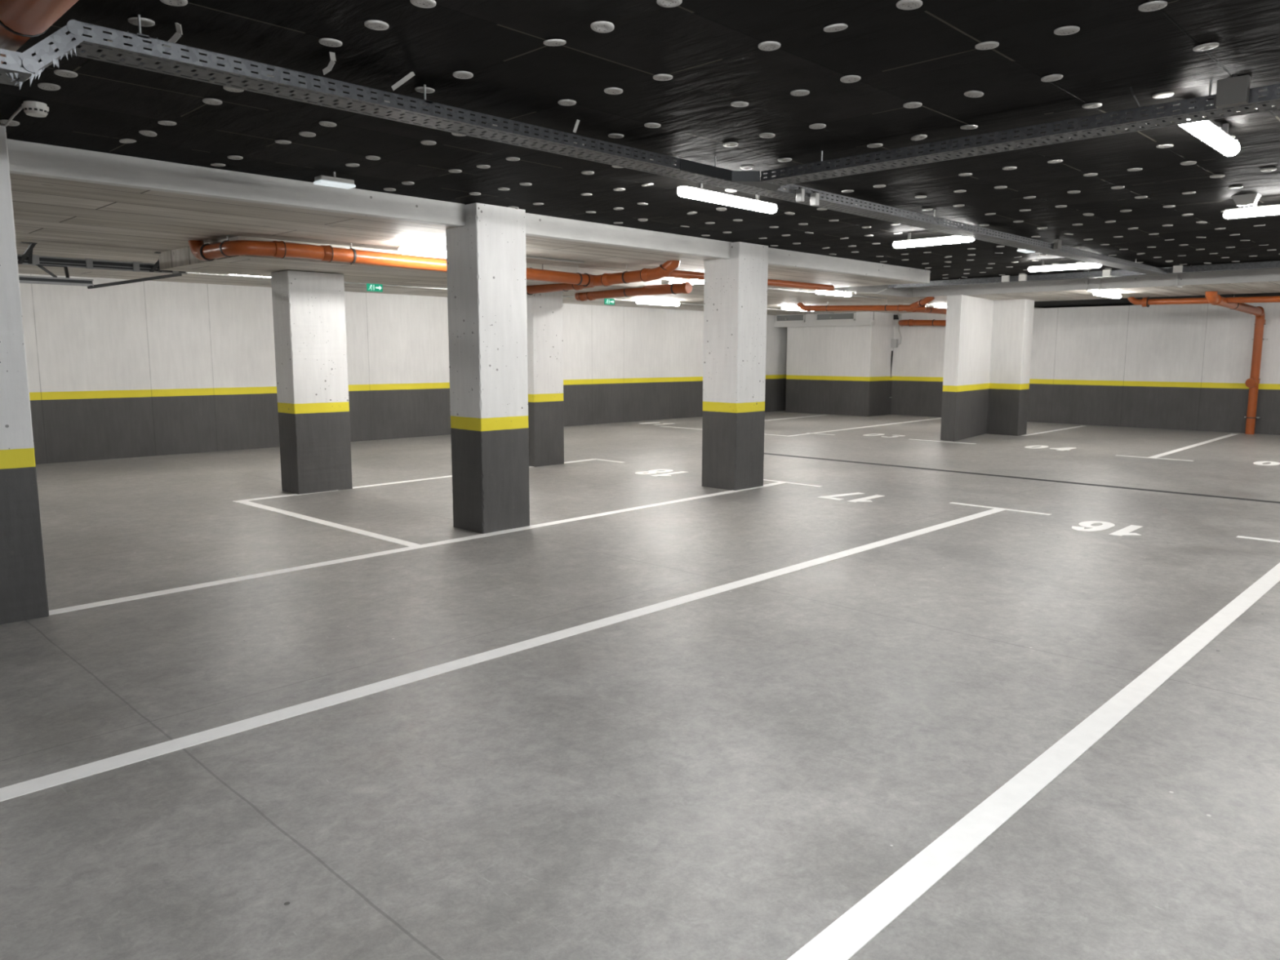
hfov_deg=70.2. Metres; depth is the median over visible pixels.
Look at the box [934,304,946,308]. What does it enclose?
lamp
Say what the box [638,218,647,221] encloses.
washer
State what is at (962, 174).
washer
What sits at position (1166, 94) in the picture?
washer
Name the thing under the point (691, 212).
washer
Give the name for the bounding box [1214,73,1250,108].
junction box
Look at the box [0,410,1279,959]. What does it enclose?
floor
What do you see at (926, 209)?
washer
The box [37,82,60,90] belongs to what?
washer
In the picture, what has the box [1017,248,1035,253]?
emergency light
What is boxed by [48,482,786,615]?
parking line
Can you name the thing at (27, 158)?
ceiling beam
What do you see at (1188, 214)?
washer
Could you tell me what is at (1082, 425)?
floor line
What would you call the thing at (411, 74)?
strap
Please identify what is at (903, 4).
washer
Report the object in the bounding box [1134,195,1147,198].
washer
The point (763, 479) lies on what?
floor line
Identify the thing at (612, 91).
washer
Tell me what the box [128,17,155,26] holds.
washer
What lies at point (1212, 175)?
washer
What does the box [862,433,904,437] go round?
bay number
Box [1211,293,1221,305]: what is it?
socket
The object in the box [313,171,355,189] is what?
emergency light
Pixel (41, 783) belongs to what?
parking line
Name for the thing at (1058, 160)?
washer
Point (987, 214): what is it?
washer
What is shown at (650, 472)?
bay number
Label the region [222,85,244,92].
washer
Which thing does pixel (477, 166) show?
washer
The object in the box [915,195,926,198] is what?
washer
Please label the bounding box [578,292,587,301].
socket
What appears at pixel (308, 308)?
concrete pillar
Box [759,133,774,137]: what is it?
washer
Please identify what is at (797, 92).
washer
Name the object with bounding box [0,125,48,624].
concrete pillar
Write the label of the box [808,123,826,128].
washer
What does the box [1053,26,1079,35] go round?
washer
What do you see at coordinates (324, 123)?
washer
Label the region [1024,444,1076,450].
bay number
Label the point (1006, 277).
junction box
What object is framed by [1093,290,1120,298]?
lamp
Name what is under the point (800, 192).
junction box
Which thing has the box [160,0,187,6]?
washer
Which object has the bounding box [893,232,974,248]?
lamp
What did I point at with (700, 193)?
lamp
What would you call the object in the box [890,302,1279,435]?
wall
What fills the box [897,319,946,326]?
drain pipe
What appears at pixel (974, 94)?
washer
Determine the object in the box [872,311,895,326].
ceiling beam
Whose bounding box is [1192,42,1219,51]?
washer
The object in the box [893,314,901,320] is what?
air vent
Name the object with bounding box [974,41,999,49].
washer
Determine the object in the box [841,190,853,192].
washer
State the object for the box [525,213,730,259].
ceiling beam
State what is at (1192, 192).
washer
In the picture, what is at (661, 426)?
floor line
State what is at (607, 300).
exit sign
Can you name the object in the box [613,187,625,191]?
washer
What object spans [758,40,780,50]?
washer
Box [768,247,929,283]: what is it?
ceiling beam
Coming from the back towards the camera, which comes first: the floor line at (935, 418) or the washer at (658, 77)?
the floor line at (935, 418)
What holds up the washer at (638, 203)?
attached to the ceiling at (927, 55)
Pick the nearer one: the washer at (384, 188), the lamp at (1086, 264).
the washer at (384, 188)
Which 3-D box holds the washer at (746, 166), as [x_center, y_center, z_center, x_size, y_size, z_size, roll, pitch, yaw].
[0.718,-2.097,6.104,0.090,0.016,0.090,2,8,12]
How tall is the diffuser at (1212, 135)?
0.062 m
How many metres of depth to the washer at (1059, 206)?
7.64 m
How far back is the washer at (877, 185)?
6.76 m
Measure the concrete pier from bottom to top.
2.618 m
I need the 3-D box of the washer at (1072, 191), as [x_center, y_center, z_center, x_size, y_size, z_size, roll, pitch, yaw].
[3.330,-2.209,6.986,0.091,0.008,0.091,6,9,29]
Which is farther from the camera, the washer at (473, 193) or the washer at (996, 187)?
the washer at (473, 193)
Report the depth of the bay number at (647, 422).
20.66 m
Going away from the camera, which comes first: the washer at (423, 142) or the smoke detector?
the smoke detector
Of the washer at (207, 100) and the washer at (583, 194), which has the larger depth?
the washer at (583, 194)
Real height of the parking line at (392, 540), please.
0.003 m
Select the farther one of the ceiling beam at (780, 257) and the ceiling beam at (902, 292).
the ceiling beam at (902, 292)
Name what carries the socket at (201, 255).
attached to the drain pipe at (577, 281)
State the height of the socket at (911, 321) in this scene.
0.176 m
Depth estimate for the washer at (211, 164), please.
6.05 m
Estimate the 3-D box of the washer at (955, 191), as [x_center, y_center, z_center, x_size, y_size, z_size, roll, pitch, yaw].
[2.451,-2.212,6.975,0.091,0.008,0.091,3,9,16]
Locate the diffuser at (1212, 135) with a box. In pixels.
[1178,119,1239,156]
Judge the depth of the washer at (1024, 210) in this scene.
7.85 m
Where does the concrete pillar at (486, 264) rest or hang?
on the floor at (726, 775)
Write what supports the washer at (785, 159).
attached to the ceiling at (927, 55)
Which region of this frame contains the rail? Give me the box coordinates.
[17,241,186,288]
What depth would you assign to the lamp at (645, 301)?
17.78 m
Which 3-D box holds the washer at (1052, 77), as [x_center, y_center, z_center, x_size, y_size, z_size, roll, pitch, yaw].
[1.864,-1.818,4.120,0.091,0.012,0.090,2,8,13]
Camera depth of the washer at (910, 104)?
4.56 m
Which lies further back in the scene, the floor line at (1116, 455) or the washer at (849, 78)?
the floor line at (1116, 455)
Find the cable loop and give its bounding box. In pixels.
[1128,86,1140,106]
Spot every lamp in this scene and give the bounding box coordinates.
[398,243,446,257]
[635,298,679,306]
[669,278,704,284]
[677,182,777,213]
[781,305,813,311]
[815,289,851,297]
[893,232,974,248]
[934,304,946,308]
[1028,259,1101,271]
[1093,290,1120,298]
[1178,102,1239,156]
[1223,201,1279,218]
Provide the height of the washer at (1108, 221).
0.011 m
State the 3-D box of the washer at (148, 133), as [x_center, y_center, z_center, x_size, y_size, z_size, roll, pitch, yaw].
[-2.809,-1.980,5.198,0.090,0.019,0.090,3,8,19]
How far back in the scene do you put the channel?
11.40 m
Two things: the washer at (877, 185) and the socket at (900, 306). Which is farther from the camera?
the socket at (900, 306)
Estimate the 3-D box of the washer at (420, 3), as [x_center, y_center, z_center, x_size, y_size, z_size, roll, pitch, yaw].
[-0.774,-1.706,3.251,0.091,0.011,0.090,-3,8,-19]
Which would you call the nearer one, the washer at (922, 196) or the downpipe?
the washer at (922, 196)
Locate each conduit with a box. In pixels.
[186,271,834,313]
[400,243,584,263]
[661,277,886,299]
[854,288,886,293]
[889,313,902,398]
[1086,278,1093,291]
[1098,278,1105,291]
[1176,274,1182,288]
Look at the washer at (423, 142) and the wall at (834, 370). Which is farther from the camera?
the wall at (834, 370)
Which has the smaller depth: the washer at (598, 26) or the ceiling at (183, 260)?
the washer at (598, 26)
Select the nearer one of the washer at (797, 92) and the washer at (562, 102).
the washer at (797, 92)
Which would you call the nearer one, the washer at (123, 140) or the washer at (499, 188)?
the washer at (123, 140)
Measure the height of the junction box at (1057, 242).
0.114 m
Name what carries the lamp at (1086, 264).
attached to the ceiling at (927, 55)
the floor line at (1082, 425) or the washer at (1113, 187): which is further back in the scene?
the floor line at (1082, 425)
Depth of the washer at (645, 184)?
6.72 m
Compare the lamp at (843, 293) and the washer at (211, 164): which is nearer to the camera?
the washer at (211, 164)
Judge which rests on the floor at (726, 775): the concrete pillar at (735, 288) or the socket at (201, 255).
the concrete pillar at (735, 288)
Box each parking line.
[0,508,1005,801]
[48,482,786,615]
[233,458,597,502]
[237,501,419,546]
[595,458,623,462]
[786,562,1279,959]
[1236,535,1279,542]
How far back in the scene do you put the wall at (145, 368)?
14.67 m
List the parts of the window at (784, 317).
pane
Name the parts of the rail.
rail plate, rail, rail plate, rail, slanting rail, rail plate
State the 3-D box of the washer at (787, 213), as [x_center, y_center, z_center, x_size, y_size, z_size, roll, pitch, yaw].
[1.328,-2.366,8.077,0.090,0.018,0.090,-2,8,-14]
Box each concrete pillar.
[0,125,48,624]
[271,270,352,494]
[445,202,529,533]
[526,290,564,466]
[702,241,768,490]
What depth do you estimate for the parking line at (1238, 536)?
7.77 m
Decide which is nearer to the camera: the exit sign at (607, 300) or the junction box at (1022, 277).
the junction box at (1022, 277)
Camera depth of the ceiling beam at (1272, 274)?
14.56 m
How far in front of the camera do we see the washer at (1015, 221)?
8.52 m
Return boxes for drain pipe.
[0,0,78,63]
[188,235,834,294]
[574,277,692,301]
[796,296,946,314]
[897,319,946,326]
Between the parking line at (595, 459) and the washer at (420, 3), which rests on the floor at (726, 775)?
the parking line at (595, 459)
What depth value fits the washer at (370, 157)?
5.83 m
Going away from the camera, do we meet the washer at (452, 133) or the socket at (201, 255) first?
the washer at (452, 133)
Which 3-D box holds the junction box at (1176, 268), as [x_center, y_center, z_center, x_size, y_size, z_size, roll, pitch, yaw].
[7.476,-2.938,12.654,0.110,0.109,0.050,8,11,44]
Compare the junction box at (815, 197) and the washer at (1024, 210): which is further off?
the washer at (1024, 210)
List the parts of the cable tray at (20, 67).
threaded rod, threaded rod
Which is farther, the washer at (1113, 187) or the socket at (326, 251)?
the socket at (326, 251)
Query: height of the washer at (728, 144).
0.008 m
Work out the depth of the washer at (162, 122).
4.96 m
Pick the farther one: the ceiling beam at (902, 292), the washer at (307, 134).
the ceiling beam at (902, 292)
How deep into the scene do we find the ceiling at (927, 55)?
4.62 m
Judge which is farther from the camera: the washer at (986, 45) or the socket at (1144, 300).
the socket at (1144, 300)
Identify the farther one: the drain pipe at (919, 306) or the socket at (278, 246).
the drain pipe at (919, 306)
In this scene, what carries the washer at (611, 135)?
attached to the ceiling at (927, 55)
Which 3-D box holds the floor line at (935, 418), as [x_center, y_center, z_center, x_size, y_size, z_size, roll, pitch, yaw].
[5.193,-1.195,20.097,0.100,0.003,7.006,7,10,41]
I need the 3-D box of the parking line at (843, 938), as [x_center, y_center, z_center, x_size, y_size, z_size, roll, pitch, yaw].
[1.278,1.127,3.186,0.117,0.003,12.090,8,11,44]
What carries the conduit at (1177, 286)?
attached to the ceiling beam at (1272, 274)
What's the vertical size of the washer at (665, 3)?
0.011 m
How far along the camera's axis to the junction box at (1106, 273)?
13.27 m
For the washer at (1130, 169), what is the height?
0.011 m
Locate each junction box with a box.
[795,186,804,202]
[809,191,819,206]
[1001,275,1009,282]
[1018,274,1026,280]
[1053,238,1062,249]
[1102,269,1111,276]
[1173,265,1182,272]
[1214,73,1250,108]
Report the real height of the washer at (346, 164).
0.010 m
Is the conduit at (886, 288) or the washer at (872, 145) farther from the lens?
the conduit at (886, 288)
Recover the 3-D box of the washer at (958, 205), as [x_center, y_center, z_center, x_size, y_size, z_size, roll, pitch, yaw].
[2.675,-2.302,7.641,0.091,0.008,0.091,-5,8,-27]
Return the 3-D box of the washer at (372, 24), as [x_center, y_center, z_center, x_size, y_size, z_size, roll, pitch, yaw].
[-1.007,-1.738,3.480,0.091,0.008,0.091,1,8,-3]
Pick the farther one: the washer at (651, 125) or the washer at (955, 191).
the washer at (955, 191)
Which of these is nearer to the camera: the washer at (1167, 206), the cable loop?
the cable loop
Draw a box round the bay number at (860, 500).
[817,492,884,502]
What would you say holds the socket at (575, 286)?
attached to the drain pipe at (577, 281)
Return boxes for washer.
[0,120,19,126]
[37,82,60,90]
[53,69,77,77]
[119,138,136,143]
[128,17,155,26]
[138,130,156,136]
[157,120,176,125]
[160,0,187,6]
[202,97,222,105]
[210,163,225,166]
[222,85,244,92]
[227,155,243,159]
[275,139,291,144]
[298,131,315,137]
[318,38,342,47]
[319,120,336,127]
[345,163,359,166]
[364,19,388,30]
[365,155,380,159]
[383,187,395,191]
[401,181,414,185]
[409,0,435,8]
[414,86,434,93]
[420,140,436,145]
[448,168,462,173]
[451,132,465,136]
[453,71,473,79]
[469,191,480,195]
[476,164,490,168]
[497,187,510,190]
[506,156,519,160]
[519,182,531,186]
[533,202,543,204]
[543,39,565,46]
[557,99,576,106]
[580,193,592,195]
[581,170,594,174]
[590,21,614,32]
[604,87,622,94]
[608,133,623,137]
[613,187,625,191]
[613,207,623,209]
[637,202,648,204]
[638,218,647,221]
[641,183,653,186]
[644,122,660,128]
[653,74,672,80]
[656,0,682,7]
[687,211,697,214]
[715,207,726,210]
[723,142,737,146]
[724,188,737,192]
[730,101,748,106]
[740,164,754,169]
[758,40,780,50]
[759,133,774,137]
[777,157,791,161]
[784,212,795,214]
[790,89,809,96]
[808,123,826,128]
[823,23,848,32]
[840,75,860,83]
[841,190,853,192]
[866,143,882,147]
[873,184,885,187]
[896,0,922,9]
[902,102,922,108]
[911,134,927,140]
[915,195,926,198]
[921,208,933,210]
[952,204,964,207]
[953,190,966,192]
[958,173,972,176]
[960,124,977,129]
[964,90,983,97]
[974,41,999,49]
[979,223,989,226]
[985,213,995,215]
[994,186,1007,188]
[1002,166,1017,169]
[1013,220,1023,222]
[1019,208,1031,211]
[1023,195,1035,199]
[1040,74,1062,81]
[1047,159,1062,163]
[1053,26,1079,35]
[1055,204,1066,207]
[1067,190,1080,193]
[1081,102,1102,108]
[1082,213,1093,216]
[1083,173,1097,176]
[1105,220,1115,222]
[1111,186,1124,189]
[1120,209,1131,212]
[1127,168,1142,171]
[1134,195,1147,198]
[1137,0,1167,11]
[1151,91,1173,98]
[1155,144,1173,147]
[1163,204,1175,207]
[1180,160,1196,164]
[1182,191,1195,194]
[1182,213,1193,216]
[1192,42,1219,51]
[1195,221,1207,223]
[1209,174,1225,177]
[1228,186,1243,188]
[1260,167,1276,172]
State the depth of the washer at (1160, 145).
5.44 m
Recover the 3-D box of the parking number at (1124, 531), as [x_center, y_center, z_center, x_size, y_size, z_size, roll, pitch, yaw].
[4.261,0.438,8.241,0.594,0.003,0.630,8,11,44]
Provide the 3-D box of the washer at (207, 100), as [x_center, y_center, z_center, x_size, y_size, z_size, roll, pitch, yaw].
[-2.135,-1.889,4.546,0.090,0.011,0.091,-6,10,-37]
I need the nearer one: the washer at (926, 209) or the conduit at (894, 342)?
the washer at (926, 209)
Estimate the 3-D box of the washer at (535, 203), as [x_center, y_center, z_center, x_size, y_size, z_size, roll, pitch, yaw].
[-0.851,-2.309,7.618,0.091,0.008,0.091,-1,9,0]
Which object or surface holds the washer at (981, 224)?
attached to the ceiling at (927, 55)
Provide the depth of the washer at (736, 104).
4.55 m
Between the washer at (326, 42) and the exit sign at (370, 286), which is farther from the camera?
the exit sign at (370, 286)
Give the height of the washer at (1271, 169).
0.011 m
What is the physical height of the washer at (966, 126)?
0.011 m
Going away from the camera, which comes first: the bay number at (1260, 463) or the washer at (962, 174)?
the washer at (962, 174)
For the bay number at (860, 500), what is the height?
0.003 m
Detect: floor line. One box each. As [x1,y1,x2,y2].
[661,426,790,436]
[763,479,822,487]
[789,417,941,435]
[911,439,976,444]
[949,502,1051,515]
[1021,425,1083,435]
[1115,454,1193,461]
[1149,433,1236,457]
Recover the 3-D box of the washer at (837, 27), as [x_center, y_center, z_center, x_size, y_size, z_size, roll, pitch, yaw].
[0.752,-1.738,3.499,0.090,0.018,0.090,-7,10,-40]
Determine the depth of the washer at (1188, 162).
5.91 m
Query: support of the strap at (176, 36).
hanging from the ceiling at (927, 55)
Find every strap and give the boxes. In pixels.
[162,22,182,48]
[322,51,336,75]
[391,71,414,90]
[573,119,579,133]
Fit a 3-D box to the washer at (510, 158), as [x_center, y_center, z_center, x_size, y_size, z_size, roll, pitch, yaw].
[-0.819,-2.067,5.865,0.091,0.008,0.091,-6,10,-40]
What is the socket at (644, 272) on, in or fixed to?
attached to the drain pipe at (577, 281)
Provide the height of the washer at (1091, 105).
0.008 m
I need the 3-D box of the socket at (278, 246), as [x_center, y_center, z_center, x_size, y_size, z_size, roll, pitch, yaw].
[-3.353,-2.135,8.421,0.157,0.157,0.074,8,11,44]
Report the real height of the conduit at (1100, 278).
0.198 m
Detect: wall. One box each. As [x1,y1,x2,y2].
[18,273,787,464]
[785,324,893,416]
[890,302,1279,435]
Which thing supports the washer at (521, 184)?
attached to the ceiling at (927, 55)
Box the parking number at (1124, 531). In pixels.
[1071,520,1142,536]
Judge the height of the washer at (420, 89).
0.010 m
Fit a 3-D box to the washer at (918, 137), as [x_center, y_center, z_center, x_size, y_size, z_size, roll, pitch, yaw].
[1.611,-1.978,5.257,0.090,0.019,0.090,6,10,35]
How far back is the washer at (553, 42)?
3.66 m
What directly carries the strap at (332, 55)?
hanging from the ceiling at (927, 55)
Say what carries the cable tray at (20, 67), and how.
hanging from the ceiling at (927, 55)
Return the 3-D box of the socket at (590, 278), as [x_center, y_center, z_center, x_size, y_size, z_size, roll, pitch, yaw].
[-0.637,-2.454,11.175,0.157,0.157,0.074,8,11,44]
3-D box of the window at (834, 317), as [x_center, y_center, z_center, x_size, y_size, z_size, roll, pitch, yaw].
[5.039,-4.193,23.451,1.200,0.215,0.120,8,11,44]
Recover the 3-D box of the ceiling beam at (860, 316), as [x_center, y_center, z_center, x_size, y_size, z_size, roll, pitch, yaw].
[5.640,-4.117,22.898,0.420,0.210,0.120,8,11,44]
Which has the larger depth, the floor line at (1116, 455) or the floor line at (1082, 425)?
the floor line at (1082, 425)
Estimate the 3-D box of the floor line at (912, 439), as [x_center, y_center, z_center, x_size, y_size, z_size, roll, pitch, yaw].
[5.469,-0.699,16.510,1.270,0.003,0.075,8,11,44]
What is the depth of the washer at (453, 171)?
6.23 m
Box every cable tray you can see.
[0,14,1167,275]
[760,80,1279,186]
[887,260,1279,288]
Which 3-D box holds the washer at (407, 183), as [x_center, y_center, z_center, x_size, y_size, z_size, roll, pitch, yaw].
[-1.709,-2.186,6.708,0.090,0.010,0.090,7,10,39]
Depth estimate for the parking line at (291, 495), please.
10.81 m
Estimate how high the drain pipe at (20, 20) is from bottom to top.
0.183 m
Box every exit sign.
[366,283,382,291]
[604,297,614,305]
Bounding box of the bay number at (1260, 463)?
[1253,461,1279,465]
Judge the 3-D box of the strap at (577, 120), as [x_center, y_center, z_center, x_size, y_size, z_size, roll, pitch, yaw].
[-0.342,-1.899,4.885,0.039,0.070,0.007,-2,8,-15]
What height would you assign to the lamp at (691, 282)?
0.106 m
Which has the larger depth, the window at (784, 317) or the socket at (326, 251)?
the window at (784, 317)
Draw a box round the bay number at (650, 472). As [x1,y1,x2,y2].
[635,469,687,476]
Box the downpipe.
[1127,290,1279,434]
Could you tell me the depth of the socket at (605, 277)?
11.14 m
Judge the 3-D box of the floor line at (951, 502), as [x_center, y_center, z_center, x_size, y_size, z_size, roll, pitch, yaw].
[3.662,0.291,9.296,1.030,0.003,0.075,8,11,44]
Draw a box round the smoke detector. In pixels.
[0,100,48,126]
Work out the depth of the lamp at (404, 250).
8.91 m
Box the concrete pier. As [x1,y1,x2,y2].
[940,294,1034,441]
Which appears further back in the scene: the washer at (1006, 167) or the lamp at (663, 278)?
the lamp at (663, 278)
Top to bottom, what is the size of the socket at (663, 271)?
0.139 m
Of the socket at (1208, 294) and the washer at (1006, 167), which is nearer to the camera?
the washer at (1006, 167)
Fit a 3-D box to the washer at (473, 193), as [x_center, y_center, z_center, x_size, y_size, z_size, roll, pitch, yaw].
[-1.294,-2.244,7.141,0.091,0.008,0.091,-5,8,-41]
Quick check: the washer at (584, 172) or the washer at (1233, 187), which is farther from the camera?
the washer at (1233, 187)
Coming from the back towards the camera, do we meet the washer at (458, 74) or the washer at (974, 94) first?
the washer at (974, 94)
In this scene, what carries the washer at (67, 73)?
attached to the ceiling at (927, 55)
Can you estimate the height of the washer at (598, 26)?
0.018 m
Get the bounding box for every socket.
[197,244,205,260]
[272,240,284,257]
[320,244,332,262]
[572,284,583,289]
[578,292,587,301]
[586,274,594,286]
[601,273,611,286]
[640,268,651,281]
[658,266,671,276]
[897,304,902,311]
[908,319,913,325]
[1141,297,1147,306]
[1204,291,1217,297]
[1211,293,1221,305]
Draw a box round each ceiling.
[0,0,1279,307]
[9,173,1279,315]
[158,235,661,295]
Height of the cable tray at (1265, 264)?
0.100 m
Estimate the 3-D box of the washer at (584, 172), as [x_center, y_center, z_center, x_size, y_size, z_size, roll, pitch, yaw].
[-0.362,-2.125,6.298,0.091,0.008,0.091,3,7,22]
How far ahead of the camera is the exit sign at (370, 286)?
12.90 m
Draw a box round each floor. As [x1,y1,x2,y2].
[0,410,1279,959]
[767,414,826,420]
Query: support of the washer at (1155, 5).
attached to the ceiling at (927, 55)
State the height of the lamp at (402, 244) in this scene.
0.024 m
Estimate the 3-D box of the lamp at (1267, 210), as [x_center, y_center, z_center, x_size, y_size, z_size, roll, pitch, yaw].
[5.123,-2.142,7.030,1.050,0.146,0.090,8,11,44]
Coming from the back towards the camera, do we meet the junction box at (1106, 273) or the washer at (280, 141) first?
the junction box at (1106, 273)
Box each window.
[774,314,805,323]
[814,311,855,321]
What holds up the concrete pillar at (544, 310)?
on the floor at (726, 775)
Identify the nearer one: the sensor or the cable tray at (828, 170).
the cable tray at (828, 170)
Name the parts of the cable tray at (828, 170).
threaded rod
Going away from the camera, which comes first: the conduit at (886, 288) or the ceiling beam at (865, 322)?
the conduit at (886, 288)
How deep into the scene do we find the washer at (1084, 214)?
8.08 m
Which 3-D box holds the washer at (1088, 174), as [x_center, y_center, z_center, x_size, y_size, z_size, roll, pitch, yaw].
[3.126,-2.118,6.319,0.091,0.008,0.091,5,11,32]
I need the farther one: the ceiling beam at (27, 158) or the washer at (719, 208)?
the washer at (719, 208)
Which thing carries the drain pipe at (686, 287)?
hanging from the ceiling at (68, 219)
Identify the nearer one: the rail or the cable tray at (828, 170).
the cable tray at (828, 170)
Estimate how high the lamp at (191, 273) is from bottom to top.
0.024 m
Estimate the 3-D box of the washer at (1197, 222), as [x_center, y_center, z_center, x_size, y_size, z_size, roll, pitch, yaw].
[5.280,-2.422,8.559,0.090,0.019,0.090,1,8,3]
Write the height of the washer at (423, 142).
0.008 m
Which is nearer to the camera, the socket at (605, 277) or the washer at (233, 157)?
the washer at (233, 157)
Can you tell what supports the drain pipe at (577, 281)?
hanging from the ceiling at (68, 219)
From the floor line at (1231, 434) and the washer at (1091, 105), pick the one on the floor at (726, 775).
the floor line at (1231, 434)
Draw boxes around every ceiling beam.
[6,138,465,226]
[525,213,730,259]
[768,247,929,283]
[773,320,874,327]
[804,313,814,321]
[833,284,912,297]
[855,311,873,320]
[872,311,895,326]
[911,268,1279,297]
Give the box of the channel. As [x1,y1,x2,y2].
[764,453,1279,503]
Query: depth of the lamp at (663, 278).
15.15 m
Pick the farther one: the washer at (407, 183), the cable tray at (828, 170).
the washer at (407, 183)
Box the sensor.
[1231,193,1261,206]
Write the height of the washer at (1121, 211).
0.008 m
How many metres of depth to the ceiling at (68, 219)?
8.77 m
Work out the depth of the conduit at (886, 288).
15.73 m
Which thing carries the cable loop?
hanging from the ceiling at (927, 55)
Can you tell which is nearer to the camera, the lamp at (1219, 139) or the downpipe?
the lamp at (1219, 139)
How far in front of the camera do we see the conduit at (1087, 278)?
14.76 m
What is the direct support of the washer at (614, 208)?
attached to the ceiling at (927, 55)
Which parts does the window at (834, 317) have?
pane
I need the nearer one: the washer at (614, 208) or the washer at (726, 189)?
the washer at (726, 189)
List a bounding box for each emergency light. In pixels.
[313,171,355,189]
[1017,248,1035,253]
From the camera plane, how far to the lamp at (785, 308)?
19.95 m
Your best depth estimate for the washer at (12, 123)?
4.97 m
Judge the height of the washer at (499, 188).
0.008 m
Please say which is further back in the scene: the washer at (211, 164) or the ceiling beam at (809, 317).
the ceiling beam at (809, 317)
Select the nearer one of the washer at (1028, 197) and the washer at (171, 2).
the washer at (171, 2)
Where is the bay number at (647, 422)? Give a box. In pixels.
[639,422,672,425]

